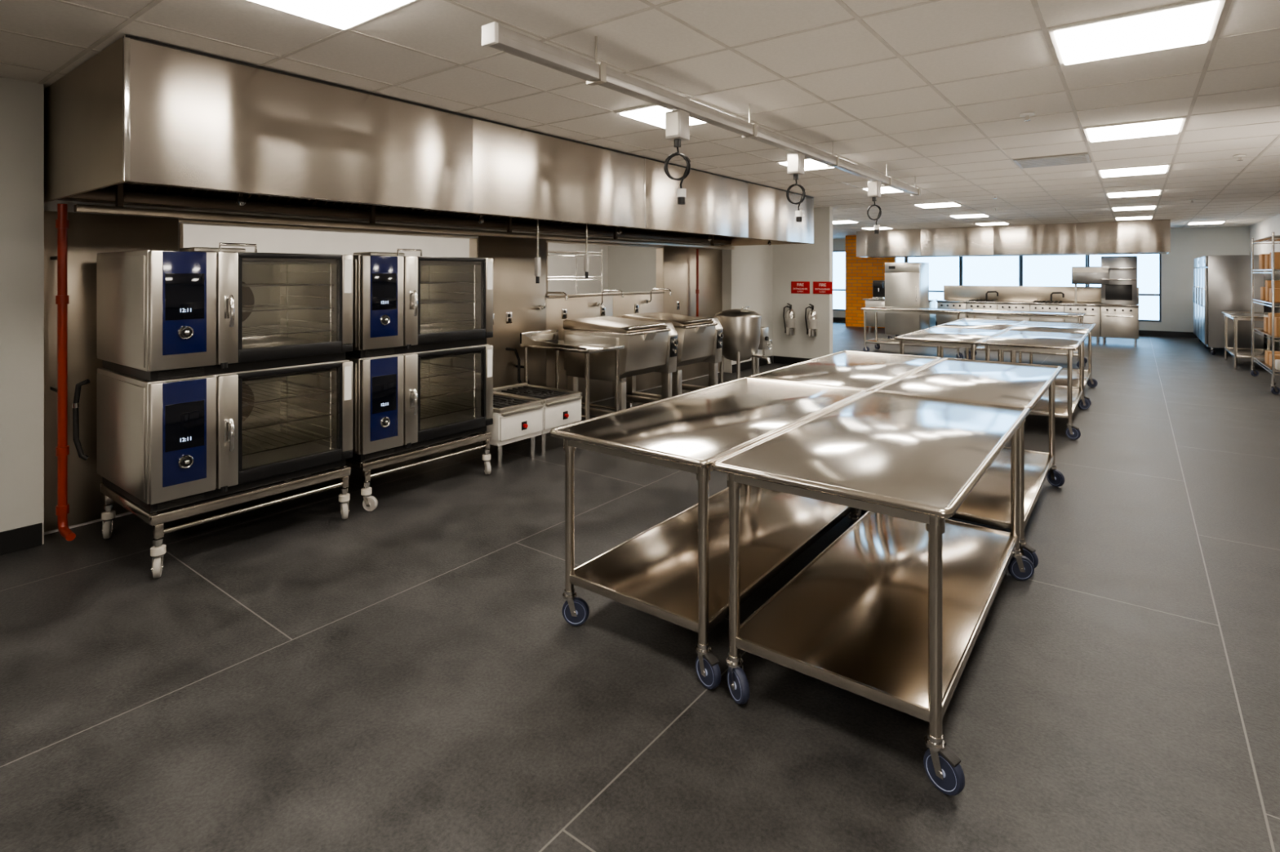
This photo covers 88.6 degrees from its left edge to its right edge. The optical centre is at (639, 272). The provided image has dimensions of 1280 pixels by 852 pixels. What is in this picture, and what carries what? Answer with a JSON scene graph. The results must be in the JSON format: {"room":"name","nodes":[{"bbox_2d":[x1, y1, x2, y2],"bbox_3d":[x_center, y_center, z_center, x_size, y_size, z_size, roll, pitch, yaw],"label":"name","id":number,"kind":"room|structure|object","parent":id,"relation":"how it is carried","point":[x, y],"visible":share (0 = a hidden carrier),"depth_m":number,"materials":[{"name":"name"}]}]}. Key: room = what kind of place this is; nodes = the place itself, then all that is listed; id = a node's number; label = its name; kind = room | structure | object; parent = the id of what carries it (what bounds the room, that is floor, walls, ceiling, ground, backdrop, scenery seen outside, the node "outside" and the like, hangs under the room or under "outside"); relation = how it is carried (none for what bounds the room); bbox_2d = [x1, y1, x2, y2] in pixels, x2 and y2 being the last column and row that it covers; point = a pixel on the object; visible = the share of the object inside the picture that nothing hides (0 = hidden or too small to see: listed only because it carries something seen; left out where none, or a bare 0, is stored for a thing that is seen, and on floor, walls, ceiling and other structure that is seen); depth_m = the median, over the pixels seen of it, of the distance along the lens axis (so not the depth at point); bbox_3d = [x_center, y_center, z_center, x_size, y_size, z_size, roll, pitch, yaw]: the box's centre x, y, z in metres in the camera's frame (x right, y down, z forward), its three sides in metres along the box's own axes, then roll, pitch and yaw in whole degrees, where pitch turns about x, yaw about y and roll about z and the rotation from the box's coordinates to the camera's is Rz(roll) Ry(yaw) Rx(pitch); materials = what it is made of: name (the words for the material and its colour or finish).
{"room":"commercial kitchen","nodes":[
{"label":"commercial kitchen","id":0,"kind":"room"},
{"bbox_2d":[0,76,44,544],"bbox_3d":[-4.999,0.245,2.190,0.280,2.730,4.480,0,0,37],"label":"wall","id":1,"kind":"structure","parent":0,"point":[21,102],"depth_m":3.81,"materials":[{"name":"paint"}]},
{"bbox_2d":[0,523,42,555],"bbox_3d":[-4.878,1.544,2.105,0.014,0.129,4.450,0,0,37],"label":"baseboard","id":2,"kind":"structure","parent":1,"relation":"attached to","point":[20,539],"depth_m":3.80,"materials":[{"name":"black rubber"}]},
{"bbox_2d":[44,188,721,534],"bbox_3d":[-1.219,0.245,7.355,0.100,2.730,8.320,0,0,37],"label":"wall","id":3,"kind":"structure","parent":0,"point":[51,206],"depth_m":5.32,"materials":[{"name":"white paint"}]},
{"bbox_2d":[49,204,75,541],"bbox_3d":[-3.462,0.572,3.924,0.414,1.963,0.062,0,0,37],"label":"gas pipe","id":4,"kind":"object","parent":3,"relation":"attached to","point":[62,224],"visible":1,"depth_m":3.89,"materials":[{"name":"metal"}]},
{"bbox_2d":[44,210,722,532],"bbox_3d":[-1.200,0.605,7.347,0.160,1.970,8.290,0,0,37],"label":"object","id":5,"kind":"structure","parent":3,"relation":"attached to","point":[516,291],"depth_m":6.68,"materials":[{"name":"metal"}]},
{"bbox_2d":[505,347,528,384],"bbox_3d":[-1.278,1.044,6.936,0.279,0.499,0.209,0,0,37],"label":"gas hose","id":6,"kind":"object","parent":3,"relation":"attached to","point":[518,366],"visible":0.55,"depth_m":6.83,"materials":[{"name":"rubber"}]},
{"bbox_2d":[537,291,567,310],"bbox_3d":[-0.960,0.312,7.235,0.425,0.206,0.050,0,0,37],"label":"pot filler faucet","id":7,"kind":"object","parent":3,"relation":"attached to","point":[540,307],"visible":1,"depth_m":7.28,"materials":[{"name":"silver metal"}]},
{"bbox_2d":[595,289,623,306],"bbox_3d":[-0.370,0.312,8.018,0.425,0.206,0.050,0,0,37],"label":"pot filler faucet","id":8,"kind":"object","parent":3,"relation":"attached to","point":[597,304],"visible":1,"depth_m":8.05,"materials":[{"name":"silver metal"}]},
{"bbox_2d":[644,288,671,303],"bbox_3d":[0.243,0.312,8.832,0.425,0.206,0.050,0,0,37],"label":"pot filler faucet","id":9,"kind":"object","parent":3,"relation":"attached to","point":[646,301],"visible":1,"depth_m":8.87,"materials":[{"name":"silver metal"}]},
{"bbox_2d":[695,248,698,316],"bbox_3d":[0.840,0.175,9.886,0.110,1.070,0.052,0,0,37],"label":"gas pipe","id":10,"kind":"object","parent":3,"relation":"attached to","point":[697,250],"visible":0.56,"depth_m":9.85,"materials":[{"name":"metal"}]},
{"bbox_2d":[182,224,608,295],"bbox_3d":[-1.871,0.245,12.554,0.100,2.730,24.800,0,0,37],"label":"wall","id":11,"kind":"structure","parent":0,"point":[266,240],"depth_m":9.68,"materials":[{"name":"white paint"}]},
{"bbox_2d":[0,321,1279,851],"bbox_3d":[2.647,1.660,9.162,11.400,0.100,25.020,0,0,37],"label":"floor","id":12,"kind":"structure","parent":0,"point":[408,673],"depth_m":2.58,"materials":[{"name":"tile"}]},
{"bbox_2d":[98,466,351,578],"bbox_3d":[-2.583,1.446,4.154,0.975,0.328,1.122,0,0,37],"label":"stand","id":13,"kind":"object","parent":12,"relation":"on","point":[157,520],"visible":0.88,"depth_m":3.82,"materials":[{"name":"metal"}]},
{"bbox_2d":[96,360,352,513],"bbox_3d":[-2.576,0.929,4.142,1.000,0.699,1.126,0,0,37],"label":"oven","id":14,"kind":"object","parent":13,"relation":"on","point":[162,445],"visible":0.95,"depth_m":3.77,"materials":[{"name":"silver metal"}]},
{"bbox_2d":[71,378,89,460],"bbox_3d":[-3.401,0.894,3.987,0.095,0.494,0.043,0,0,-4],"label":"hose","id":15,"kind":"object","parent":14,"relation":"attached to","point":[75,405],"visible":1,"depth_m":3.98,"materials":[{"name":"rubber"}]},
{"bbox_2d":[96,243,352,381],"bbox_3d":[-2.576,0.199,4.142,1.000,0.757,1.126,0,0,37],"label":"oven","id":16,"kind":"object","parent":14,"relation":"on","point":[188,312],"visible":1,"depth_m":3.79,"materials":[{"name":"silver metal"}]},
{"bbox_2d":[302,431,491,511],"bbox_3d":[-1.867,1.446,5.104,0.975,0.328,1.114,0,0,37],"label":"stand","id":17,"kind":"object","parent":12,"relation":"on","point":[370,503],"visible":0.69,"depth_m":4.71,"materials":[{"name":"metal"}]},
{"bbox_2d":[346,344,493,462],"bbox_3d":[-1.863,0.929,5.088,1.000,0.699,1.126,0,0,37],"label":"oven","id":18,"kind":"object","parent":17,"relation":"on","point":[402,402],"visible":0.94,"depth_m":4.74,"materials":[{"name":"silver metal"}]},
{"bbox_2d":[346,248,493,358],"bbox_3d":[-1.863,0.199,5.088,1.000,0.757,1.126,0,0,37],"label":"oven","id":19,"kind":"object","parent":18,"relation":"on","point":[402,304],"visible":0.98,"depth_m":4.74,"materials":[{"name":"silver metal"}]},
{"bbox_2d":[450,392,543,468],"bbox_3d":[-1.272,1.349,5.723,0.780,0.519,0.490,0,0,37],"label":"range","id":20,"kind":"object","parent":12,"relation":"on","point":[515,419],"visible":0.63,"depth_m":5.50,"materials":[{"name":"white metal"}]},
{"bbox_2d":[493,382,582,455],"bbox_3d":[-0.971,1.349,6.122,0.780,0.519,0.490,0,0,37],"label":"range","id":21,"kind":"object","parent":12,"relation":"on","point":[562,407],"visible":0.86,"depth_m":5.96,"materials":[{"name":"white metal"}]},
{"bbox_2d":[520,328,624,419],"bbox_3d":[-0.690,1.109,6.612,0.940,0.999,0.530,0,0,37],"label":"stand","id":22,"kind":"object","parent":12,"relation":"on","point":[542,340],"visible":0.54,"depth_m":6.54,"materials":[{"name":"metal"}]},
{"bbox_2d":[547,249,602,293],"bbox_3d":[-1.158,0.635,9.144,0.606,1.950,1.475,0,0,37],"label":"storage rack","id":23,"kind":"object","parent":12,"relation":"on","point":[559,252],"visible":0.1,"depth_m":9.50,"materials":[{"name":"silver metal"}]},
{"bbox_2d":[563,315,678,416],"bbox_3d":[-0.208,1.060,7.226,0.970,1.099,0.950,0,0,37],"label":"skillet","id":24,"kind":"object","parent":12,"relation":"on","point":[649,346],"visible":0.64,"depth_m":6.95,"materials":[{"name":"silver metal"}]},
{"bbox_2d":[622,311,724,407],"bbox_3d":[0.406,1.060,8.040,0.970,1.099,0.930,0,0,37],"label":"skillet","id":25,"kind":"object","parent":12,"relation":"on","point":[700,339],"visible":0.46,"depth_m":7.84,"materials":[{"name":"silver metal"}]},
{"bbox_2d":[549,377,867,689],"bbox_3d":[0.493,1.160,3.472,0.868,0.900,1.900,0,0,37],"label":"worktable","id":26,"kind":"object","parent":12,"relation":"on","point":[675,571],"visible":0.81,"depth_m":3.10,"materials":[{"name":"metal"}]},
{"bbox_2d":[714,306,772,383],"bbox_3d":[1.454,1.030,8.900,0.800,1.159,0.835,0,0,37],"label":"kettle","id":27,"kind":"object","parent":12,"relation":"on","point":[743,339],"visible":0.93,"depth_m":8.63,"materials":[{"name":"silver metal"}]},
{"bbox_2d":[714,315,761,361],"bbox_3d":[1.325,0.885,8.869,0.630,0.610,0.630,0,0,37],"label":"bowl","id":28,"kind":"object","parent":27,"relation":"on","point":[742,338],"depth_m":8.62,"materials":[{"name":"silver metal"}]},
{"bbox_2d":[748,351,941,518],"bbox_3d":[1.635,1.160,5.004,0.883,0.900,1.916,0,0,37],"label":"worktable","id":29,"kind":"object","parent":12,"relation":"on","point":[868,371],"visible":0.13,"depth_m":4.81,"materials":[{"name":"metal"}]},
{"bbox_2d":[711,391,1034,795],"bbox_3d":[1.173,1.160,2.960,0.867,0.900,1.900,0,0,37],"label":"worktable","id":30,"kind":"object","parent":12,"relation":"on","point":[892,613],"visible":1,"depth_m":2.59,"materials":[{"name":"metal"}]},
{"bbox_2d":[862,297,937,332],"bbox_3d":[6.971,1.155,17.599,1.750,0.909,0.700,0,0,37],"label":"countertop","id":31,"kind":"structure","parent":12,"relation":"on","point":[869,302],"depth_m":17.62,"materials":[{"name":"metal"}]},
{"bbox_2d":[871,280,884,298],"bbox_3d":[6.572,0.454,17.900,0.350,0.488,0.500,0,0,37],"label":"coffee machine","id":32,"kind":"object","parent":31,"relation":"on","point":[878,286],"visible":0.8,"depth_m":17.75,"materials":[{"name":"black plastic"}]},
{"bbox_2d":[884,262,928,338],"bbox_3d":[6.367,0.685,15.675,0.800,1.850,0.901,0,0,37],"label":"refrigerator","id":33,"kind":"object","parent":12,"relation":"on","point":[906,284],"visible":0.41,"depth_m":15.36,"materials":[{"name":"silver metal"}]},
{"bbox_2d":[861,306,970,359],"bbox_3d":[5.450,1.160,12.985,1.874,0.900,0.900,0,0,37],"label":"worktable","id":34,"kind":"object","parent":12,"relation":"on","point":[876,309],"visible":0.77,"depth_m":12.95,"materials":[{"name":"metal"}]},
{"bbox_2d":[894,326,1005,361],"bbox_3d":[3.717,1.160,7.767,0.881,0.900,1.883,0,0,37],"label":"worktable","id":35,"kind":"object","parent":12,"relation":"on","point":[949,336],"visible":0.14,"depth_m":7.36,"materials":[{"name":"metal"}]},
{"bbox_2d":[872,358,1064,568],"bbox_3d":[2.323,1.160,4.485,0.867,0.900,1.900,0,0,37],"label":"worktable","id":36,"kind":"object","parent":12,"relation":"on","point":[1012,384],"visible":0.42,"depth_m":4.25,"materials":[{"name":"metal"}]},
{"bbox_2d":[936,318,1025,363],"bbox_3d":[4.855,1.160,9.263,0.864,0.900,1.860,0,0,37],"label":"worktable","id":37,"kind":"object","parent":12,"relation":"on","point":[965,322],"visible":0.12,"depth_m":9.25,"materials":[{"name":"metal"}]},
{"bbox_2d":[962,309,1087,368],"bbox_3d":[6.936,1.160,11.865,1.890,0.900,0.900,0,0,37],"label":"worktable","id":38,"kind":"object","parent":12,"relation":"on","point":[1079,317],"visible":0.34,"depth_m":11.62,"materials":[{"name":"metal"}]},
{"bbox_2d":[979,329,1089,439],"bbox_3d":[4.405,1.160,7.248,0.867,0.900,1.880,0,0,37],"label":"worktable","id":39,"kind":"object","parent":12,"relation":"on","point":[1067,399],"visible":0.56,"depth_m":6.83,"materials":[{"name":"metal"}]},
{"bbox_2d":[936,256,1138,346],"bbox_3d":[9.374,0.620,15.694,4.080,1.979,0.850,0,0,37],"label":"cooking suite","id":40,"kind":"object","parent":12,"relation":"on","point":[1113,307],"visible":0.66,"depth_m":14.98,"materials":[{"name":"metal"}]},
{"bbox_2d":[936,299,1138,306],"bbox_3d":[9.374,0.720,15.694,4.080,0.040,0.850,0,0,37],"label":"countertop","id":41,"kind":"structure","parent":40,"relation":"on","point":[942,300],"depth_m":15.30,"materials":[{"name":"metal"}]},
{"bbox_2d":[1008,320,1097,405],"bbox_3d":[5.537,1.160,8.750,0.867,0.900,1.860,0,0,37],"label":"worktable","id":42,"kind":"object","parent":12,"relation":"on","point":[1080,327],"visible":0.39,"depth_m":8.70,"materials":[{"name":"metal"}]},
{"bbox_2d":[1192,257,1205,347],"bbox_3d":[12.739,0.635,14.411,0.900,1.950,1.651,0,0,37],"label":"refrigerator","id":43,"kind":"object","parent":12,"relation":"on","point":[1197,261],"visible":0.18,"depth_m":14.59,"materials":[{"name":"metal"}]},
{"bbox_2d":[1198,254,1263,355],"bbox_3d":[11.806,0.635,13.173,0.900,1.950,1.351,0,0,37],"label":"refrigerator","id":44,"kind":"object","parent":12,"relation":"on","point":[1224,281],"visible":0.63,"depth_m":12.67,"materials":[{"name":"metal"}]},
{"bbox_2d":[1221,311,1271,369],"bbox_3d":[10.570,1.159,11.317,0.700,0.899,1.600,0,0,37],"label":"worktable","id":45,"kind":"object","parent":12,"relation":"on","point":[1237,353],"visible":0.77,"depth_m":11.24,"materials":[{"name":"metal"}]},
{"bbox_2d":[1249,231,1279,394],"bbox_3d":[9.192,0.535,9.295,0.616,2.150,1.975,0,0,37],"label":"storage rack","id":46,"kind":"object","parent":12,"relation":"on","point":[1270,294],"visible":1,"depth_m":9.22,"materials":[{"name":"silver metal"}]},
{"bbox_2d":[0,0,1279,239],"bbox_3d":[2.647,-1.170,9.162,11.400,0.100,25.020,0,0,37],"label":"ceiling","id":47,"kind":"structure","parent":0,"point":[442,28],"depth_m":3.78,"materials":[{"name":"tile"}]},
{"bbox_2d":[344,0,417,30],"bbox_3d":[-1.282,-1.113,2.569,0.612,0.011,0.612,0,0,37],"label":"frame","id":48,"kind":"object","parent":47,"relation":"attached to","point":[414,0],"visible":0.17,"depth_m":2.81,"materials":[{"name":"metal"}]},
{"bbox_2d":[248,0,413,29],"bbox_3d":[-1.282,-1.105,2.569,0.572,0.019,0.572,0,0,37],"label":"diffuser","id":49,"kind":"object","parent":48,"relation":"attached to","point":[340,14],"visible":1,"depth_m":2.72,"materials":[{"name":"plastic"}]},
{"bbox_2d":[44,35,813,249],"bbox_3d":[-0.549,-0.740,6.829,1.564,0.749,8.254,0,0,37],"label":"exhaust hood","id":50,"kind":"object","parent":47,"relation":"hanging from","point":[139,114],"visible":0.99,"depth_m":4.15,"materials":[{"name":"metal"}]},
{"bbox_2d":[534,219,540,283],"bbox_3d":[-0.863,-0.400,5.534,0.040,0.980,0.040,0,0,37],"label":"cord","id":51,"kind":"object","parent":50,"relation":"hanging from","point":[537,260],"visible":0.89,"depth_m":5.52,"materials":[{"name":"metal"}]},
{"bbox_2d":[534,257,540,276],"bbox_3d":[-0.863,-0.050,5.534,0.040,0.160,0.040,0,0,37],"label":"receptacle","id":52,"kind":"object","parent":51,"relation":"attached to","point":[537,260],"depth_m":5.52,"materials":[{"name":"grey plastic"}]},
{"bbox_2d":[583,224,589,278],"bbox_3d":[-0.490,-0.420,6.029,0.040,0.940,0.040,0,0,37],"label":"cord","id":53,"kind":"object","parent":50,"relation":"hanging from","point":[586,257],"visible":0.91,"depth_m":6.02,"materials":[{"name":"metal"}]},
{"bbox_2d":[583,254,589,271],"bbox_3d":[-0.490,-0.090,6.029,0.040,0.160,0.040,0,0,37],"label":"receptacle","id":54,"kind":"object","parent":53,"relation":"attached to","point":[586,257],"depth_m":6.02,"materials":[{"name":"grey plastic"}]},
{"bbox_2d":[0,0,1279,238],"bbox_3d":[2.641,-1.118,9.154,11.180,0.004,24.780,0,0,37],"label":"grid","id":55,"kind":"object","parent":47,"relation":"attached to","point":[1034,2],"visible":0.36,"depth_m":3.97,"materials":[{"name":"metal"}]},
{"bbox_2d":[615,97,736,117],"bbox_3d":[0.259,-1.113,4.613,0.612,0.011,0.612,0,0,37],"label":"frame","id":56,"kind":"object","parent":47,"relation":"attached to","point":[691,99],"visible":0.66,"depth_m":4.43,"materials":[{"name":"metal"}]},
{"bbox_2d":[620,106,706,128],"bbox_3d":[0.259,-1.105,4.613,0.572,0.019,0.572,0,0,37],"label":"diffuser","id":57,"kind":"object","parent":56,"relation":"attached to","point":[655,116],"visible":0.34,"depth_m":4.59,"materials":[{"name":"plastic"}]},
{"bbox_2d":[481,22,920,195],"bbox_3d":[1.328,-1.006,5.135,0.090,0.221,6.400,0,0,37],"label":"ceiling track","id":58,"kind":"object","parent":47,"relation":"hanging from","point":[495,36],"visible":1,"depth_m":3.38,"materials":[{"name":"metal"}]},
{"bbox_2d":[663,109,690,204],"bbox_3d":[0.210,-0.636,3.652,0.110,0.513,0.121,0,0,37],"label":"power cord","id":59,"kind":"object","parent":58,"relation":"hanging from","point":[677,122],"visible":1,"depth_m":3.63,"materials":[{"name":"plastic"}]},
{"bbox_2d":[786,152,805,222],"bbox_3d":[1.173,-0.636,4.930,0.110,0.513,0.121,0,0,37],"label":"power cord","id":60,"kind":"object","parent":58,"relation":"hanging from","point":[796,161],"visible":1,"depth_m":4.91,"materials":[{"name":"plastic"}]},
{"bbox_2d":[866,180,881,234],"bbox_3d":[2.293,-0.636,6.415,0.110,0.513,0.121,0,0,37],"label":"power cord","id":61,"kind":"object","parent":58,"relation":"hanging from","point":[873,187],"visible":1,"depth_m":6.39,"materials":[{"name":"plastic"}]},
{"bbox_2d":[776,155,857,164],"bbox_3d":[1.800,-1.113,6.658,0.612,0.011,0.612,0,0,37],"label":"frame","id":62,"kind":"object","parent":47,"relation":"attached to","point":[834,155],"visible":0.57,"depth_m":6.53,"materials":[{"name":"metal"}]},
{"bbox_2d":[779,159,834,170],"bbox_3d":[1.800,-1.105,6.658,0.572,0.019,0.572,0,0,37],"label":"diffuser","id":63,"kind":"object","parent":62,"relation":"attached to","point":[810,164],"visible":0.29,"depth_m":6.68,"materials":[{"name":"plastic"}]},
{"bbox_2d":[861,184,922,190],"bbox_3d":[3.340,-1.113,8.702,0.612,0.011,0.612,0,0,37],"label":"frame","id":64,"kind":"object","parent":47,"relation":"attached to","point":[908,184],"visible":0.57,"depth_m":8.49,"materials":[{"name":"metal"}]},
{"bbox_2d":[863,186,902,193],"bbox_3d":[3.340,-1.105,8.702,0.572,0.019,0.572,0,0,37],"label":"diffuser","id":65,"kind":"object","parent":64,"relation":"attached to","point":[884,189],"visible":0.31,"depth_m":8.74,"materials":[{"name":"plastic"}]},
{"bbox_2d":[913,201,962,205],"bbox_3d":[4.881,-1.113,10.747,0.612,0.011,0.612,0,0,37],"label":"frame","id":66,"kind":"object","parent":47,"relation":"attached to","point":[953,202],"visible":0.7,"depth_m":10.53,"materials":[{"name":"metal"}]},
{"bbox_2d":[915,202,960,208],"bbox_3d":[4.881,-1.105,10.747,0.572,0.019,0.572,0,0,37],"label":"diffuser","id":67,"kind":"object","parent":66,"relation":"attached to","point":[951,204],"visible":1,"depth_m":10.64,"materials":[{"name":"plastic"}]},
{"bbox_2d":[949,213,989,216],"bbox_3d":[6.422,-1.113,12.791,0.612,0.011,0.612,0,0,37],"label":"frame","id":68,"kind":"object","parent":47,"relation":"attached to","point":[971,214],"visible":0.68,"depth_m":12.57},
{"bbox_2d":[950,214,987,217],"bbox_3d":[6.422,-1.105,12.791,0.572,0.019,0.572,0,0,37],"label":"diffuser","id":69,"kind":"object","parent":68,"relation":"attached to","point":[966,215],"visible":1,"depth_m":12.76,"materials":[{"name":"plastic"}]},
{"bbox_2d":[856,219,1170,257],"bbox_3d":[8.881,-0.771,16.253,6.580,0.682,1.450,0,0,37],"label":"exhaust hood","id":70,"kind":"object","parent":47,"relation":"hanging from","point":[1142,237],"visible":1,"depth_m":15.36,"materials":[{"name":"metal"}]},
{"bbox_2d":[1019,112,1034,121],"bbox_3d":[2.711,-1.089,4.594,0.090,0.047,0.090,0,0,37],"label":"sprinkler head","id":71,"kind":"object","parent":47,"relation":"attached to","point":[1026,115],"visible":1,"depth_m":4.58},
{"bbox_2d":[1013,153,1091,168],"bbox_3d":[4.103,-1.103,6.524,0.610,0.015,0.610,0,0,37],"label":"ceiling vent","id":72,"kind":"object","parent":47,"relation":"in","point":[1084,157],"visible":1,"depth_m":6.45,"materials":[{"name":"grey metal"}]},
{"bbox_2d":[1111,204,1156,210],"bbox_3d":[8.466,-1.113,11.250,0.612,0.011,0.612,0,0,37],"label":"frame","id":73,"kind":"object","parent":47,"relation":"attached to","point":[1156,205],"visible":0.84,"depth_m":11.04,"materials":[{"name":"metal"}]},
{"bbox_2d":[1112,205,1155,211],"bbox_3d":[8.466,-1.105,11.250,0.572,0.019,0.572,0,0,37],"label":"diffuser","id":74,"kind":"object","parent":73,"relation":"attached to","point":[1151,207],"visible":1,"depth_m":11.17,"materials":[{"name":"plastic"}]},
{"bbox_2d":[1097,164,1170,177],"bbox_3d":[5.385,-1.113,7.161,0.612,0.011,0.612,0,0,37],"label":"frame","id":75,"kind":"object","parent":47,"relation":"attached to","point":[1168,165],"visible":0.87,"depth_m":6.95,"materials":[{"name":"metal"}]},
{"bbox_2d":[1100,165,1168,177],"bbox_3d":[5.385,-1.105,7.161,0.572,0.019,0.572,0,0,37],"label":"diffuser","id":76,"kind":"object","parent":75,"relation":"attached to","point":[1160,169],"visible":1,"depth_m":7.11,"materials":[{"name":"plastic"}]},
{"bbox_2d":[1106,189,1162,197],"bbox_3d":[6.926,-1.113,9.206,0.612,0.011,0.612,0,0,37],"label":"frame","id":77,"kind":"object","parent":47,"relation":"attached to","point":[1107,194],"visible":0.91,"depth_m":9.01,"materials":[{"name":"metal"}]},
{"bbox_2d":[1107,190,1159,198],"bbox_3d":[6.926,-1.105,9.206,0.572,0.019,0.572,0,0,37],"label":"diffuser","id":78,"kind":"object","parent":77,"relation":"attached to","point":[1157,192],"visible":1,"depth_m":9.13,"materials":[{"name":"plastic"}]},
{"bbox_2d":[1115,216,1153,219],"bbox_3d":[10.007,-1.113,13.295,0.612,0.011,0.612,0,0,37],"label":"frame","id":79,"kind":"object","parent":47,"relation":"attached to","point":[1135,216],"visible":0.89,"depth_m":13.13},
{"bbox_2d":[1115,216,1151,220],"bbox_3d":[10.007,-1.105,13.295,0.572,0.019,0.572,0,0,37],"label":"diffuser","id":80,"kind":"object","parent":79,"relation":"attached to","point":[1148,217],"visible":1,"depth_m":13.18,"materials":[{"name":"plastic"}]},
{"bbox_2d":[1083,116,1186,142],"bbox_3d":[3.844,-1.113,5.117,0.612,0.011,0.612,0,0,37],"label":"frame","id":81,"kind":"object","parent":47,"relation":"attached to","point":[1183,118],"visible":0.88,"depth_m":4.90,"materials":[{"name":"metal"}]},
{"bbox_2d":[1086,119,1182,142],"bbox_3d":[3.844,-1.105,5.117,0.572,0.019,0.572,0,0,37],"label":"diffuser","id":82,"kind":"object","parent":81,"relation":"attached to","point":[1170,126],"visible":1,"depth_m":5.07,"materials":[{"name":"plastic"}]},
{"bbox_2d":[1048,0,1225,65],"bbox_3d":[2.303,-1.113,3.073,0.612,0.011,0.612,0,0,37],"label":"frame","id":83,"kind":"object","parent":47,"relation":"attached to","point":[1221,2],"visible":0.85,"depth_m":2.87,"materials":[{"name":"metal"}]},
{"bbox_2d":[1053,0,1218,65],"bbox_3d":[2.303,-1.105,3.073,0.572,0.019,0.572,0,0,37],"label":"ceiling light","id":84,"kind":"object","parent":83,"relation":"attached to","point":[1188,25],"visible":1,"depth_m":3.03,"materials":[{"name":"plastic"}]},
{"bbox_2d":[608,206,832,359],"bbox_3d":[1.306,0.245,12.633,4.880,2.730,0.150,0,0,37],"label":"wall","id":85,"kind":"structure","parent":0,"point":[630,269],"depth_m":11.48,"materials":[{"name":"paint"}]},
{"bbox_2d":[782,303,795,335],"bbox_3d":[2.619,0.809,11.423,0.198,0.562,0.178,0,0,-14],"label":"fire extinguisher","id":86,"kind":"object","parent":85,"relation":"attached to","point":[789,330],"visible":1,"depth_m":11.36,"materials":[{"name":"silver metal"}]},
{"bbox_2d":[791,281,809,293],"bbox_3d":[2.790,0.255,11.411,0.340,0.210,0.011,0,0,37],"label":"fire extinguisher sign","id":87,"kind":"object","parent":85,"relation":"attached to","point":[797,287],"visible":1,"depth_m":11.41,"materials":[{"name":"red plastic"}]},
{"bbox_2d":[804,304,817,337],"bbox_3d":[2.938,0.809,11.182,0.198,0.562,0.178,0,0,-14],"label":"fire extinguisher","id":88,"kind":"object","parent":85,"relation":"attached to","point":[811,326],"visible":1,"depth_m":11.12,"materials":[{"name":"silver metal"}]},
{"bbox_2d":[813,281,832,293],"bbox_3d":[3.110,0.255,11.171,0.340,0.210,0.011,0,0,37],"label":"fire extinguisher sign","id":89,"kind":"object","parent":85,"relation":"attached to","point":[819,287],"visible":1,"depth_m":11.16,"materials":[{"name":"red plastic"}]},
{"bbox_2d":[721,244,772,373],"bbox_3d":[1.808,0.245,11.222,0.280,2.730,1.500,0,0,37],"label":"wall","id":90,"kind":"structure","parent":0,"point":[747,270],"depth_m":11.04,"materials":[{"name":"paint"}]},
{"bbox_2d":[732,355,773,373],"bbox_3d":[1.926,1.544,11.133,0.014,0.129,1.460,0,0,37],"label":"baseboard","id":91,"kind":"structure","parent":90,"relation":"attached to","point":[746,365],"depth_m":10.96,"materials":[{"name":"black rubber"}]},
{"bbox_2d":[773,355,810,364],"bbox_3d":[2.845,1.544,11.464,1.044,0.129,0.166,0,0,37],"label":"baseboard","id":92,"kind":"structure","parent":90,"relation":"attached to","point":[776,359],"depth_m":11.54,"materials":[{"name":"black rubber"}]},
{"bbox_2d":[845,235,896,328],"bbox_3d":[6.801,0.245,19.367,1.450,2.730,0.120,0,0,37],"label":"wall tile","id":93,"kind":"structure","parent":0,"point":[860,272],"depth_m":19.52,"materials":[{"name":"tile"}]},
{"bbox_2d":[832,226,1249,332],"bbox_3d":[10.141,0.245,19.104,11.200,2.730,0.120,0,0,37],"label":"wall","id":94,"kind":"structure","parent":0,"point":[1187,244],"depth_m":16.41,"materials":[{"name":"paint"}]},
{"bbox_2d":[906,257,960,292],"bbox_3d":[8.936,0.260,20.006,1.554,1.996,0.070,0,0,37],"label":"frame","id":95,"kind":"object","parent":94,"relation":"attached to","point":[907,258],"visible":0.11,"depth_m":19.53,"materials":[{"name":"metal"}]},
{"bbox_2d":[960,256,1021,286],"bbox_3d":[10.181,0.260,19.068,1.554,1.996,0.070,0,0,37],"label":"frame","id":96,"kind":"object","parent":94,"relation":"attached to","point":[962,257],"visible":0.11,"depth_m":18.60,"materials":[{"name":"metal"}]},
{"bbox_2d":[832,317,1197,337],"bbox_3d":[10.100,1.544,19.050,11.160,0.129,0.014,0,0,37],"label":"baseboard","id":97,"kind":"structure","parent":94,"relation":"attached to","point":[1156,333],"depth_m":16.67,"materials":[{"name":"black rubber"}]},
{"bbox_2d":[1021,254,1087,287],"bbox_3d":[11.425,0.260,18.130,1.554,1.996,0.070,0,0,37],"label":"frame","id":98,"kind":"object","parent":94,"relation":"attached to","point":[1086,255],"visible":0.06,"depth_m":18.55,"materials":[{"name":"metal"}]},
{"bbox_2d":[1087,253,1161,322],"bbox_3d":[12.670,0.260,17.192,1.554,1.996,0.070,0,0,37],"label":"frame","id":99,"kind":"object","parent":94,"relation":"attached to","point":[1159,295],"visible":0.27,"depth_m":16.72,"materials":[{"name":"metal"}]},
{"bbox_2d":[1249,213,1279,351],"bbox_3d":[12.420,0.245,12.741,0.100,2.730,7.300,0,0,37],"label":"wall","id":100,"kind":"structure","parent":0,"point":[1264,228],"depth_m":13.59,"materials":[{"name":"white paint"}]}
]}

